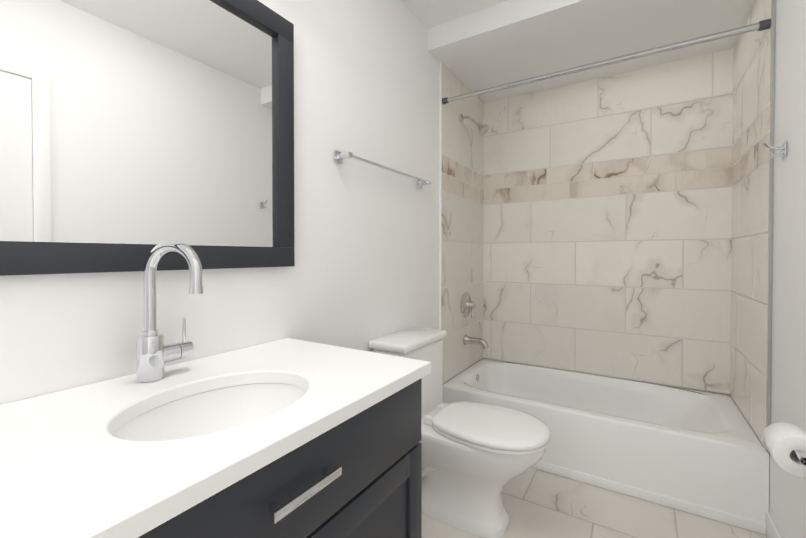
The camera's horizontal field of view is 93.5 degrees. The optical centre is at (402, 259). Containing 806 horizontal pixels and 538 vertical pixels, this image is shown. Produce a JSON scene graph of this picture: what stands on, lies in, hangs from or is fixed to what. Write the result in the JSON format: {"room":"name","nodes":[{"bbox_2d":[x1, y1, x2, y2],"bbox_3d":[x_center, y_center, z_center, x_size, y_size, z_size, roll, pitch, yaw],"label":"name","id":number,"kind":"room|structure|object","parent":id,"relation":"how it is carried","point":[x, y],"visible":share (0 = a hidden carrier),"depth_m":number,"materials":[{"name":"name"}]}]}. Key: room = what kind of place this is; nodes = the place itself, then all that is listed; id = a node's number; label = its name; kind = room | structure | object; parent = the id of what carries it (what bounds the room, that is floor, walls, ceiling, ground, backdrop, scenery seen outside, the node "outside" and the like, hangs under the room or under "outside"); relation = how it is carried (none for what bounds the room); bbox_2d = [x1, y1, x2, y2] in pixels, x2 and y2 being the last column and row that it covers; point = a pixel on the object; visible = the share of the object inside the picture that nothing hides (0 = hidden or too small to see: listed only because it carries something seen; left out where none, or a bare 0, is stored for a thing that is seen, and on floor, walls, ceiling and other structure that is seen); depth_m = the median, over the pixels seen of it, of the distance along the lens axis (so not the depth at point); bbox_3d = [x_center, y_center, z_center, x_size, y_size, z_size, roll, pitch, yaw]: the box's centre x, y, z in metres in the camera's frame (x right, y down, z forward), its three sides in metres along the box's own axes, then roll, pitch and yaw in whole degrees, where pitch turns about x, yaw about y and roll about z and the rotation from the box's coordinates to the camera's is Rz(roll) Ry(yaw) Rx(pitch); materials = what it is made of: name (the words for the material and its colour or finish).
{"room":"bathroom","nodes":[
{"label":"bathroom","id":0,"kind":"room"},
{"bbox_2d":[0,0,480,404],"bbox_3d":[-0.418,-0.096,1.422,0.100,2.480,4.000,0,1,32],"label":"wall","id":1,"kind":"structure","parent":0,"point":[362,273],"depth_m":1.50,"materials":[{"name":"white paint"}]},
{"bbox_2d":[0,0,294,275],"bbox_3d":[-0.651,-0.395,0.923,0.030,0.844,0.973,0,1,32],"label":"mirror","id":2,"kind":"object","parent":1,"relation":"attached to","point":[133,133],"visible":0.96,"depth_m":0.94,"materials":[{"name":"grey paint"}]},
{"bbox_2d":[334,150,430,188],"bbox_3d":[-0.059,-0.426,1.830,0.071,0.048,0.728,0,1,32],"label":"towel bar","id":3,"kind":"object","parent":1,"relation":"attached to","point":[339,157],"visible":1,"depth_m":1.66,"materials":[{"name":"silver metal"}]},
{"bbox_2d":[439,62,441,329],"bbox_3d":[0.233,-0.221,2.356,0.013,2.003,0.004,0,1,32],"label":"trim","id":4,"kind":"structure","parent":1,"relation":"attached to","point":[440,211],"depth_m":2.35,"materials":[{"name":"white paint"}]},
{"bbox_2d":[441,191,483,383],"bbox_3d":[0.435,0.173,2.685,0.012,1.208,0.760,0,1,32],"label":"wall tile","id":5,"kind":"structure","parent":1,"relation":"attached to","point":[462,242],"depth_m":2.61,"materials":[{"name":"beige tile"}]},
{"bbox_2d":[461,292,475,317],"bbox_3d":[0.476,0.319,2.673,0.072,0.180,0.180,0,1,32],"label":"shower valve","id":6,"kind":"object","parent":5,"relation":"attached to","point":[468,305],"visible":1,"depth_m":2.65,"materials":[{"name":"silver metal"}]},
{"bbox_2d":[463,334,488,348],"bbox_3d":[0.513,0.571,2.641,0.172,0.087,0.074,0,1,32],"label":"tub spout","id":7,"kind":"object","parent":5,"relation":"attached to","point":[482,342],"visible":1,"depth_m":2.63,"materials":[{"name":"silver metal"}]},
{"bbox_2d":[442,154,483,204],"bbox_3d":[0.435,-0.546,2.676,0.012,0.230,0.760,0,1,32],"label":"tile band","id":8,"kind":"object","parent":1,"relation":"attached to","point":[460,180],"visible":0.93,"depth_m":2.62,"materials":[{"name":"beige tile"}]},
{"bbox_2d":[442,63,483,174],"bbox_3d":[0.435,-0.944,2.671,0.012,0.565,0.760,0,1,32],"label":"wall tile","id":9,"kind":"structure","parent":1,"relation":"attached to","point":[463,143],"depth_m":2.61,"materials":[{"name":"beige tile"}]},
{"bbox_2d":[459,114,488,135],"bbox_3d":[0.480,-0.915,2.549,0.194,0.170,0.080,0,1,32],"label":"shower head","id":10,"kind":"object","parent":9,"relation":"attached to","point":[483,129],"visible":1,"depth_m":2.53},
{"bbox_2d":[442,19,770,104],"bbox_3d":[0.883,-0.983,1.966,1.495,0.038,0.038,0,1,32],"label":"shower rod","id":11,"kind":"object","parent":9,"relation":"attached to","point":[763,25],"visible":1,"depth_m":1.83,"materials":[{"name":"silver metal"}]},
{"bbox_2d":[401,0,507,28],"bbox_3d":[0.269,-1.380,0.977,1.720,0.100,4.000,0,1,32],"label":"ceiling","id":12,"kind":"structure","parent":0,"point":[428,14],"depth_m":2.03,"materials":[{"name":"white paint"}]},
{"bbox_2d":[428,0,754,102],"bbox_3d":[1.032,-1.283,2.200,1.520,0.125,0.920,0,1,32],"label":"soffit beam","id":13,"kind":"structure","parent":12,"relation":"attached to","point":[508,41],"depth_m":2.09,"materials":[{"name":"white paint"}]},
{"bbox_2d":[422,468,766,537],"bbox_3d":[0.269,1.200,1.009,1.720,0.100,4.000,0,1,32],"label":"floor","id":14,"kind":"structure","parent":0,"point":[537,503],"depth_m":1.68,"materials":[{"name":"tile"}]},
{"bbox_2d":[0,338,430,537],"bbox_3d":[-0.412,0.717,0.794,0.584,0.870,0.944,0,1,32],"label":"bathroom vanity","id":15,"kind":"object","parent":14,"relation":"on","point":[288,438],"visible":1,"depth_m":0.70,"materials":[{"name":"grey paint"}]},
{"bbox_2d":[136,240,203,382],"bbox_3d":[-0.533,0.117,0.892,0.161,0.326,0.120,0,1,32],"label":"faucet","id":16,"kind":"object","parent":15,"relation":"on","point":[154,353],"visible":1,"depth_m":0.88,"materials":[{"name":"silver metal"}]},
{"bbox_2d":[368,327,550,537],"bbox_3d":[0.266,0.754,1.713,0.752,0.771,0.416,0,1,32],"label":"toilet","id":17,"kind":"object","parent":14,"relation":"on","point":[477,457],"visible":0.85,"depth_m":1.60,"materials":[{"name":"white ceramic"}]},
{"bbox_2d":[443,358,768,534],"bbox_3d":[1.072,0.958,2.291,1.516,0.349,0.765,0,1,32],"label":"bathtub","id":18,"kind":"object","parent":14,"relation":"on","point":[705,454],"visible":0.77,"depth_m":1.91,"materials":[{"name":"white ceramic"}]},
{"bbox_2d":[486,358,729,394],"bbox_3d":[1.302,-0.111,2.647,1.520,2.480,0.100,0,1,32],"label":"wall","id":19,"kind":"structure","parent":0,"point":[614,377],"depth_m":2.52,"materials":[{"name":"white paint"}]},
{"bbox_2d":[483,186,731,393],"bbox_3d":[1.272,0.174,2.603,1.496,1.208,0.012,0,1,32],"label":"wall tile","id":20,"kind":"structure","parent":19,"relation":"attached to","point":[637,286],"depth_m":2.51,"materials":[{"name":"beige tile"}]},
{"bbox_2d":[484,146,732,204],"bbox_3d":[1.272,-0.545,2.594,1.496,0.230,0.012,0,1,32],"label":"tile band","id":21,"kind":"object","parent":19,"relation":"attached to","point":[703,169],"visible":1,"depth_m":2.50,"materials":[{"name":"beige tile"}]},
{"bbox_2d":[484,48,733,174],"bbox_3d":[1.272,-0.943,2.589,1.496,0.565,0.012,0,1,32],"label":"wall tile","id":22,"kind":"structure","parent":19,"relation":"attached to","point":[682,105],"depth_m":2.49,"materials":[{"name":"beige tile"}]},
{"bbox_2d":[768,0,805,537],"bbox_3d":[0.956,-0.085,0.564,0.100,2.480,4.000,0,1,32],"label":"wall","id":23,"kind":"structure","parent":0,"point":[787,501],"depth_m":1.38,"materials":[{"name":"white paint"}]},
{"bbox_2d":[730,159,768,448],"bbox_3d":[1.714,0.182,1.886,0.012,1.208,0.760,0,1,32],"label":"wall tile","id":24,"kind":"structure","parent":23,"relation":"attached to","point":[749,293],"depth_m":1.81,"materials":[{"name":"beige tile"}]},
{"bbox_2d":[732,103,769,185],"bbox_3d":[1.714,-0.536,1.877,0.012,0.230,0.760,0,1,32],"label":"tile band","id":25,"kind":"object","parent":23,"relation":"attached to","point":[750,152],"visible":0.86,"depth_m":1.80,"materials":[{"name":"beige tile"}]},
{"bbox_2d":[733,0,770,144],"bbox_3d":[1.714,-0.934,1.872,0.012,0.565,0.760,0,1,32],"label":"wall tile","id":26,"kind":"structure","parent":23,"relation":"attached to","point":[751,76],"depth_m":1.82,"materials":[{"name":"beige tile"}]},
{"bbox_2d":[766,0,775,450],"bbox_3d":[1.510,-0.211,1.557,0.013,2.003,0.006,0,1,32],"label":"trim","id":27,"kind":"structure","parent":23,"relation":"attached to","point":[771,206],"depth_m":1.55,"materials":[{"name":"silver metal"}]},
{"bbox_2d":[766,511,781,537],"bbox_3d":[1.136,1.100,0.973,0.012,0.100,1.420,0,1,32],"label":"baseboard","id":28,"kind":"structure","parent":23,"relation":"attached to","point":[772,530],"depth_m":1.52,"materials":[{"name":"white paint"}]},
{"bbox_2d":[763,141,786,157],"bbox_3d":[1.408,-0.421,1.439,0.064,0.064,0.034,0,1,32],"label":"robe hook","id":29,"kind":"object","parent":23,"relation":"attached to","point":[783,148],"visible":1,"depth_m":1.43,"materials":[{"name":"silver metal"}]},
{"bbox_2d":[762,422,805,477],"bbox_3d":[1.122,0.547,1.063,0.137,0.112,0.211,0,1,32],"label":"toilet paper roll","id":30,"kind":"object","parent":23,"relation":"attached to","point":[784,444],"visible":1,"depth_m":1.07,"materials":[{"name":"white paper"}]}
]}

